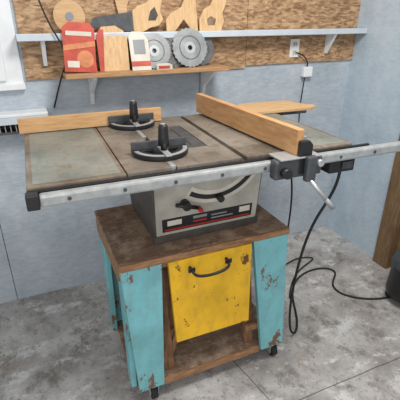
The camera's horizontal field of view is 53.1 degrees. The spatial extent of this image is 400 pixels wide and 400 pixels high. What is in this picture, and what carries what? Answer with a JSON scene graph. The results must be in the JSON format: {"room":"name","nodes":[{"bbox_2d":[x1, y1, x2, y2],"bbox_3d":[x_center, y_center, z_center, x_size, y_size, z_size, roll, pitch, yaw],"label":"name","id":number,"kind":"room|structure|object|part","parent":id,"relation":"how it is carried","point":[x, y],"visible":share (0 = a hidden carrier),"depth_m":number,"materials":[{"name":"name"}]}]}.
{"room":"woodworking workshop","nodes":[
{"label":"woodworking workshop","id":0,"kind":"room"},
{"bbox_2d":[0,225,17,303],"bbox_3d":[-1.762,0.134,1.984,1.357,1.280,0.080,-10,27,-21],"label":"wall","id":1,"kind":"structure","parent":0,"point":[8,293],"depth_m":2.38,"materials":[{"name":"grey paint"}]},
{"bbox_2d":[0,73,198,298],"bbox_3d":[-0.579,-0.084,2.451,1.218,1.280,0.080,-10,27,-21],"label":"wall","id":2,"kind":"structure","parent":0,"point":[52,248],"depth_m":2.33,"materials":[{"name":"paint"}]},
{"bbox_2d":[0,108,47,135],"bbox_3d":[-1.248,-0.336,1.903,1.000,0.100,0.100,-10,27,-21],"label":"wall heater","id":3,"kind":"object","parent":2,"relation":"attached to","point":[8,119],"visible":0.55,"depth_m":2.00,"materials":[{"name":"white paint"}]},
{"bbox_2d":[9,0,350,82],"bbox_3d":[0.009,-1.279,2.175,2.220,1.120,0.080,-10,27,-21],"label":"wall","id":4,"kind":"structure","parent":0,"point":[341,62],"depth_m":2.43,"materials":[{"name":"paint"}]},
{"bbox_2d":[0,0,23,83],"bbox_3d":[-0.948,-1.030,1.772,0.140,1.030,0.020,-10,27,-21],"label":"window frame","id":5,"kind":"structure","parent":4,"relation":"attached to","point":[8,43],"depth_m":1.92,"materials":[{"name":"white paint"}]},
{"bbox_2d":[0,82,25,90],"bbox_3d":[-1.266,-0.502,1.857,0.850,0.030,0.035,-10,27,-21],"label":"sill","id":6,"kind":"structure","parent":4,"relation":"attached to","point":[17,86],"depth_m":1.97,"materials":[{"name":"white paint"}]},
{"bbox_2d":[0,47,6,80],"bbox_3d":[-0.987,-0.980,1.758,0.090,0.890,0.016,-10,27,-21],"label":"window pane","id":7,"kind":"object","parent":6,"relation":"on","point":[3,77],"visible":1,"depth_m":1.93,"materials":[{"name":"white paint"}]},
{"bbox_2d":[13,0,247,79],"bbox_3d":[-0.298,-1.208,2.005,1.250,1.105,0.012,-10,27,-21],"label":"panel","id":8,"kind":"object","parent":4,"relation":"attached to","point":[30,18],"depth_m":2.03,"materials":[{"name":"brown wood"}]},
{"bbox_2d":[61,63,229,103],"bbox_3d":[-0.275,-0.618,2.166,0.870,0.180,0.198,-10,27,-21],"label":"wall shelf","id":9,"kind":"object","parent":4,"relation":"attached to","point":[208,71],"visible":0.85,"depth_m":2.08,"materials":[{"name":"brown wood"}]},
{"bbox_2d":[38,0,64,107],"bbox_3d":[-0.724,-0.737,1.935,0.152,0.603,0.079,18,30,33],"label":"hanging cord","id":10,"kind":"object","parent":9,"relation":"hanging from","point":[38,0],"visible":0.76,"depth_m":1.89,"materials":[{"name":"black rubber"}]},
{"bbox_2d":[61,22,96,72],"bbox_3d":[-0.588,-0.740,1.941,0.164,0.232,0.073,-10,27,-21],"label":"package","id":11,"kind":"object","parent":9,"relation":"on","point":[78,38],"visible":1,"depth_m":1.93},
{"bbox_2d":[96,26,129,71],"bbox_3d":[-0.438,-0.761,2.012,0.155,0.213,0.060,-10,27,-21],"label":"plywood jig","id":12,"kind":"object","parent":9,"relation":"on","point":[113,55],"visible":0.96,"depth_m":2.01,"materials":[{"name":"beige wood"}]},
{"bbox_2d":[128,31,151,70],"bbox_3d":[-0.308,-0.762,2.046,0.100,0.184,0.056,-10,27,-21],"label":"package","id":13,"kind":"object","parent":9,"relation":"on","point":[138,43],"visible":1,"depth_m":2.04,"materials":[{"name":"white cardboard"}]},
{"bbox_2d":[133,39,145,53],"bbox_3d":[-0.309,-0.781,2.039,0.060,0.068,0.020,-10,27,-21],"label":"print","id":14,"kind":"object","parent":13,"relation":"attached to","point":[139,45],"depth_m":2.04,"materials":[{"name":"grey paper"}]},
{"bbox_2d":[144,32,170,68],"bbox_3d":[-0.238,-0.776,2.082,0.184,0.179,0.048,-10,27,-21],"label":"saw blade","id":15,"kind":"object","parent":9,"relation":"on","point":[156,41],"visible":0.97,"depth_m":2.09,"materials":[{"name":"metal"}]},
{"bbox_2d":[156,63,172,69],"bbox_3d":[-0.186,-0.694,2.079,0.085,0.030,0.026,-10,27,-21],"label":"storage box","id":16,"kind":"object","parent":9,"relation":"on","point":[160,66],"visible":1,"depth_m":2.07,"materials":[{"name":"white cardboard"}]},
{"bbox_2d":[152,30,177,64],"bbox_3d":[-0.188,-0.796,2.113,0.192,0.187,0.048,-10,27,-21],"label":"saw blade","id":17,"kind":"object","parent":9,"relation":"on","point":[172,60],"visible":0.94,"depth_m":2.13,"materials":[{"name":"metal"}]},
{"bbox_2d":[169,30,190,66],"bbox_3d":[-0.138,-0.809,2.145,0.188,0.184,0.043,-10,27,-21],"label":"saw blade","id":18,"kind":"object","parent":9,"relation":"on","point":[178,64],"visible":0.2,"depth_m":2.17,"materials":[{"name":"metal"}]},
{"bbox_2d":[172,28,206,66],"bbox_3d":[-0.054,-0.818,2.148,0.204,0.197,0.052,-10,27,-21],"label":"saw blade","id":19,"kind":"object","parent":9,"relation":"on","point":[186,37],"visible":1,"depth_m":2.15,"materials":[{"name":"metal"}]},
{"bbox_2d":[190,37,213,65],"bbox_3d":[0.004,-0.833,2.217,0.170,0.167,0.036,-10,27,-21],"label":"saw blade","id":20,"kind":"object","parent":9,"relation":"on","point":[210,48],"visible":0.16,"depth_m":2.24,"materials":[{"name":"metal"}]},
{"bbox_2d":[15,28,367,65],"bbox_3d":[0.102,-0.884,2.281,2.103,0.152,0.100,-10,27,-21],"label":"wall ledge","id":21,"kind":"object","parent":4,"relation":"attached to","point":[331,33],"visible":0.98,"depth_m":2.25,"materials":[{"name":"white paint"}]},
{"bbox_2d":[53,0,84,29],"bbox_3d":[-0.635,-0.891,1.943,0.150,0.150,0.027,-10,27,-21],"label":"wooden disc","id":22,"kind":"object","parent":21,"relation":"on","point":[64,11],"visible":0.78,"depth_m":1.93,"materials":[{"name":"brown wood"}]},
{"bbox_2d":[115,0,128,31],"bbox_3d":[-0.332,-1.019,2.053,0.220,0.289,0.043,-10,27,-21],"label":"stick","id":23,"kind":"object","parent":21,"relation":"on","point":[121,5],"visible":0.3,"depth_m":2.03,"materials":[{"name":"brown wood"}]},
{"bbox_2d":[90,0,162,31],"bbox_3d":[-0.373,-0.941,2.035,0.384,0.164,0.037,-10,27,-21],"label":"handsaw","id":24,"kind":"object","parent":21,"relation":"on","point":[147,15],"visible":0.88,"depth_m":2.05,"materials":[{"name":"wood"}]},
{"bbox_3d":[-0.436,-0.898,2.015,0.240,0.100,0.014,-10,27,-21],"label":"blade","id":25,"kind":"part","parent":24,"relation":"part of","materials":[{"name":"metal"}]},
{"bbox_3d":[-0.272,-0.960,2.075,0.164,0.164,0.037,-10,27,-21],"label":"handle","id":26,"kind":"part","parent":24,"relation":"part of","materials":[{"name":"brown wood"}]},
{"bbox_2d":[166,0,197,31],"bbox_3d":[-0.102,-1.045,2.109,0.180,0.289,0.046,-10,27,-21],"label":"wooden template","id":27,"kind":"object","parent":21,"relation":"on","point":[187,12],"visible":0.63,"depth_m":2.13,"materials":[{"name":"brown wood"}]},
{"bbox_2d":[199,0,225,30],"bbox_3d":[0.069,-1.095,2.170,0.175,0.329,0.051,-10,27,-21],"label":"wooden template","id":28,"kind":"object","parent":21,"relation":"on","point":[211,18],"visible":0.89,"depth_m":2.19,"materials":[{"name":"brown wood"}]},
{"bbox_2d":[245,0,360,65],"bbox_3d":[0.661,-1.391,2.380,0.836,1.090,0.012,-10,27,-21],"label":"panel","id":29,"kind":"object","parent":4,"relation":"attached to","point":[262,14],"depth_m":2.50,"materials":[{"name":"brown wood"}]},
{"bbox_2d":[289,39,299,57],"bbox_3d":[0.601,-0.963,2.537,0.070,0.110,0.010,-10,27,-21],"label":"wall outlet","id":30,"kind":"object","parent":29,"relation":"attached to","point":[294,43],"visible":1,"depth_m":2.53,"materials":[{"name":"white paint"}]},
{"bbox_2d":[0,226,399,399],"bbox_3d":[-0.032,1.137,1.442,3.800,0.080,3.140,-10,27,-21],"label":"floor","id":31,"kind":"structure","parent":0,"point":[62,344],"depth_m":2.12,"materials":[{"name":"concrete"}]},
{"bbox_2d":[94,204,289,398],"bbox_3d":[-0.026,0.438,1.941,0.782,0.765,0.563,-10,27,-21],"label":"stand","id":32,"kind":"object","parent":31,"relation":"on","point":[181,308],"visible":0.93,"depth_m":1.71,"materials":[{"name":"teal wood"}]},
{"bbox_3d":[-0.414,0.393,2.043,0.148,0.560,0.022,-10,27,-21],"label":"leg","id":33,"kind":"part","parent":32,"relation":"part of","materials":[{"name":"teal paint"}]},
{"bbox_3d":[-0.223,0.541,1.636,0.161,0.636,0.022,-10,27,-21],"label":"leg","id":34,"kind":"part","parent":32,"relation":"part of","materials":[{"name":"teal paint"}]},
{"bbox_3d":[-0.163,0.513,1.726,0.095,0.586,0.022,-10,27,-21],"label":"post","id":35,"kind":"part","parent":32,"relation":"part of","materials":[{"name":"brown wood"}]},
{"bbox_3d":[0.043,0.273,1.588,0.172,0.039,0.050,-10,27,-21],"label":"drawer handle","id":36,"kind":"part","parent":32,"relation":"part of","materials":[{"name":"black plastic"}]},
{"bbox_3d":[0.048,0.393,1.688,0.375,0.410,0.020,-10,27,-21],"label":"drawer","id":37,"kind":"part","parent":32,"relation":"part of","materials":[{"name":"yellow paint"}]},
{"bbox_3d":[0.064,0.775,1.893,0.495,0.032,0.014,-10,27,-21],"label":"rail","id":38,"kind":"part","parent":32,"relation":"part of","materials":[{"name":"brown wood"}]},
{"bbox_3d":[0.217,0.443,1.876,0.095,0.586,0.022,-10,27,-21],"label":"post","id":39,"kind":"part","parent":32,"relation":"part of","materials":[{"name":"brown wood"}]},
{"bbox_3d":[0.315,0.442,1.848,0.205,0.636,0.022,-10,27,-21],"label":"leg","id":40,"kind":"part","parent":32,"relation":"part of","materials":[{"name":"teal paint"}]},
{"bbox_2d":[24,110,399,333],"bbox_3d":[0.233,0.189,2.011,1.904,1.156,0.887,-10,27,-21],"label":"saw","id":41,"kind":"object","parent":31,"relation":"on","point":[215,186],"visible":0.84,"depth_m":1.51,"materials":[{"name":"metal"}]},
{"bbox_3d":[-0.480,-0.186,1.452,0.269,0.001,0.630,-10,27,-21],"label":"wing panel","id":42,"kind":"part","parent":41,"relation":"part of","materials":[{"name":"grey metal"}]},
{"bbox_2d":[108,100,154,139],"bbox_3d":[-0.300,-0.351,1.684,0.194,0.129,0.257,2,25,4],"label":"miter gauge","id":43,"kind":"object","parent":41,"relation":"on","point":[135,121],"visible":0.98,"depth_m":1.70},
{"bbox_2d":[17,107,160,133],"bbox_3d":[-0.454,-0.343,1.709,0.595,0.058,0.033,-10,27,-21],"label":"board","id":44,"kind":"object","parent":43,"relation":"attached to","point":[94,119],"depth_m":1.67,"materials":[{"name":"brown wood"}]},
{"bbox_3d":[-0.280,-0.373,1.687,0.037,0.088,0.037,-10,27,-21],"label":"handle","id":45,"kind":"part","parent":43,"relation":"part of","materials":[{"name":"black plastic"}]},
{"bbox_3d":[-0.277,-0.327,1.700,0.022,0.005,0.106,-10,27,-20],"label":"pointer arm","id":46,"kind":"part","parent":43,"relation":"part of","materials":[{"name":"metal"}]},
{"bbox_2d":[130,123,187,169],"bbox_3d":[-0.140,-0.211,1.385,0.196,0.129,0.235,7,26,15],"label":"gauge","id":47,"kind":"object","parent":41,"relation":"on","point":[151,150],"visible":1,"depth_m":1.35,"materials":[{"name":"metal"}]},
{"bbox_3d":[-0.123,-0.210,1.339,0.037,0.088,0.037,-10,27,-21],"label":"handle","id":48,"kind":"part","parent":47,"relation":"part of","materials":[{"name":"black plastic"}]},
{"bbox_3d":[-0.120,-0.165,1.352,0.022,0.005,0.106,-10,27,-20],"label":"pointer arm","id":49,"kind":"part","parent":47,"relation":"part of","materials":[{"name":"metal"}]},
{"bbox_2d":[167,219,181,226],"bbox_3d":[-0.101,0.089,1.583,0.060,0.023,0.003,-10,27,-21],"label":"print","id":50,"kind":"object","parent":41,"relation":"attached to","point":[170,222],"depth_m":1.58},
{"bbox_3d":[-0.078,-0.249,1.603,0.098,0.013,0.318,-10,27,-20],"label":"throat plate","id":51,"kind":"part","parent":41,"relation":"part of","materials":[{"name":"metal"}]},
{"bbox_3d":[-0.047,0.025,1.535,0.100,0.045,0.016,-11,27,-23],"label":"crank arm","id":52,"kind":"part","parent":41,"relation":"part of","materials":[{"name":"black plastic"}]},
{"bbox_2d":[193,213,206,218],"bbox_3d":[0.001,0.064,1.619,0.060,0.012,0.002,-10,27,-21],"label":"print","id":53,"kind":"object","parent":41,"relation":"on","point":[195,215],"depth_m":1.62,"materials":[{"name":"grey plastic"}]},
{"bbox_3d":[0.001,0.036,1.549,0.018,0.020,0.028,-10,27,-21],"label":"crank knob","id":54,"kind":"part","parent":41,"relation":"part of","materials":[{"name":"red plastic"}]},
{"bbox_3d":[0.039,-0.024,1.592,0.468,0.304,0.030,-10,27,-21],"label":"panel","id":55,"kind":"part","parent":41,"relation":"part of","materials":[{"name":"metal"}]},
{"bbox_3d":[0.298,-0.128,1.403,1.620,0.038,0.032,-10,27,-20],"label":"rail","id":56,"kind":"part","parent":41,"relation":"part of","materials":[{"name":"metal"}]},
{"bbox_3d":[0.080,-0.009,1.604,0.028,0.030,0.032,-10,27,-21],"label":"lock knob","id":57,"kind":"part","parent":41,"relation":"part of","materials":[{"name":"black plastic"}]},
{"bbox_2d":[211,213,232,217],"bbox_3d":[0.092,0.065,1.665,0.100,0.006,0.002,-10,27,-21],"label":"print","id":58,"kind":"object","parent":41,"relation":"attached to","point":[214,215],"depth_m":1.67,"materials":[{"name":"grey plastic"}]},
{"bbox_3d":[-0.079,-0.387,1.951,1.420,0.040,0.028,-10,27,-20],"label":"rail","id":59,"kind":"part","parent":41,"relation":"part of","materials":[{"name":"metal"}]},
{"bbox_2d":[239,205,249,211],"bbox_3d":[0.189,0.035,1.696,0.050,0.026,0.003,-10,27,-21],"label":"print","id":60,"kind":"object","parent":41,"relation":"attached to","point":[242,208],"depth_m":1.70},
{"bbox_2d":[196,93,335,209],"bbox_3d":[0.210,-0.235,1.656,0.211,0.277,0.852,-10,27,-21],"label":"fence","id":61,"kind":"object","parent":41,"relation":"on","point":[298,159],"visible":1,"depth_m":1.40,"materials":[{"name":"brown wood"}]},
{"bbox_3d":[0.288,-0.088,1.333,0.035,0.034,0.026,-10,27,-21],"label":"adjust knob","id":62,"kind":"part","parent":61,"relation":"part of","materials":[{"name":"black plastic"}]},
{"bbox_3d":[0.355,-0.147,1.360,0.050,0.115,0.019,-10,27,-21],"label":"plate","id":63,"kind":"part","parent":61,"relation":"part of","materials":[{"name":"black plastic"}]},
{"bbox_3d":[0.411,-0.032,1.385,0.088,0.094,0.014,6,26,12],"label":"lock rod","id":64,"kind":"part","parent":61,"relation":"part of","materials":[{"name":"metal"}]},
{"bbox_3d":[0.412,-0.128,1.373,0.024,0.024,0.020,-10,27,-21],"label":"adjust knob","id":65,"kind":"part","parent":61,"relation":"part of","materials":[{"name":"metal"}]},
{"bbox_2d":[238,100,315,113],"bbox_3d":[0.369,-0.478,2.058,0.434,0.014,0.222,-10,27,-21],"label":"plywood offcut","id":66,"kind":"object","parent":41,"relation":"on","point":[268,107],"visible":0.73,"depth_m":2.04,"materials":[{"name":"brown wood"}]},
{"bbox_3d":[0.586,0.087,2.438,0.145,0.982,0.681,14,28,27],"label":"motor cord","id":67,"kind":"part","parent":41,"relation":"part of","materials":[{"name":"black rubber"}]},
{"bbox_3d":[0.324,-0.325,1.749,0.267,0.001,0.630,-10,27,-21],"label":"wing panel","id":68,"kind":"part","parent":41,"relation":"part of","materials":[{"name":"grey metal"}]},
{"bbox_2d":[321,159,354,173],"bbox_3d":[0.537,-0.147,1.567,0.120,0.060,0.065,-10,27,-20],"label":"switch","id":69,"kind":"object","parent":41,"relation":"attached to","point":[345,165],"depth_m":1.54,"materials":[{"name":"plastic"}]},
{"bbox_3d":[0.682,0.171,2.187,0.850,1.040,0.498,-19,31,-35],"label":"power cord","id":70,"kind":"part","parent":41,"relation":"part of","materials":[{"name":"black rubber"}]},
{"bbox_2d":[385,249,399,302],"bbox_3d":[1.265,0.448,2.380,0.260,0.376,0.260,-10,27,-21],"label":"shop vacuum","id":71,"kind":"object","parent":31,"relation":"on","point":[392,291],"visible":1,"depth_m":2.36,"materials":[{"name":"black plastic"}]},
{"bbox_3d":[1.265,0.482,2.396,0.256,0.200,0.256,-10,27,-21],"label":"tank","id":72,"kind":"part","parent":71,"relation":"part of","materials":[{"name":"black plastic"}]},
{"bbox_2d":[199,64,349,234],"bbox_3d":[0.505,-0.283,2.878,1.139,1.280,0.080,-10,27,-21],"label":"wall","id":73,"kind":"structure","parent":0,"point":[325,89],"depth_m":2.80,"materials":[{"name":"paint"}]},
{"bbox_2d":[296,52,312,121],"bbox_3d":[0.672,-0.602,2.736,0.136,0.779,0.040,-10,27,-21],"label":"power adapter","id":74,"kind":"object","parent":73,"relation":"attached to","point":[306,71],"visible":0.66,"depth_m":2.62,"materials":[{"name":"white plastic"}]},
{"bbox_3d":[0.688,-0.535,2.780,0.018,0.621,0.015,-10,27,-21],"label":"cord","id":75,"kind":"part","parent":74,"relation":"part of","materials":[{"name":"black rubber"}]},
{"bbox_2d":[326,0,399,257],"bbox_3d":[1.171,-0.788,2.637,0.080,2.400,0.620,-10,27,-21],"label":"wall","id":76,"kind":"structure","parent":0,"point":[371,109],"depth_m":2.71,"materials":[{"name":"paint"}]},
{"bbox_2d":[373,136,399,268],"bbox_3d":[1.305,-0.488,2.395,0.110,2.060,0.118,-10,27,-21],"label":"trim","id":77,"kind":"structure","parent":76,"relation":"attached to","point":[389,230],"depth_m":2.66,"materials":[{"name":"brown wood"}]},
{"bbox_2d":[395,233,399,251],"bbox_3d":[1.490,-0.326,2.043,0.040,2.045,0.734,-10,27,-21],"label":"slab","id":78,"kind":"object","parent":77,"relation":"attached to","point":[398,241],"depth_m":2.68,"materials":[{"name":"brown wood"}]}
]}

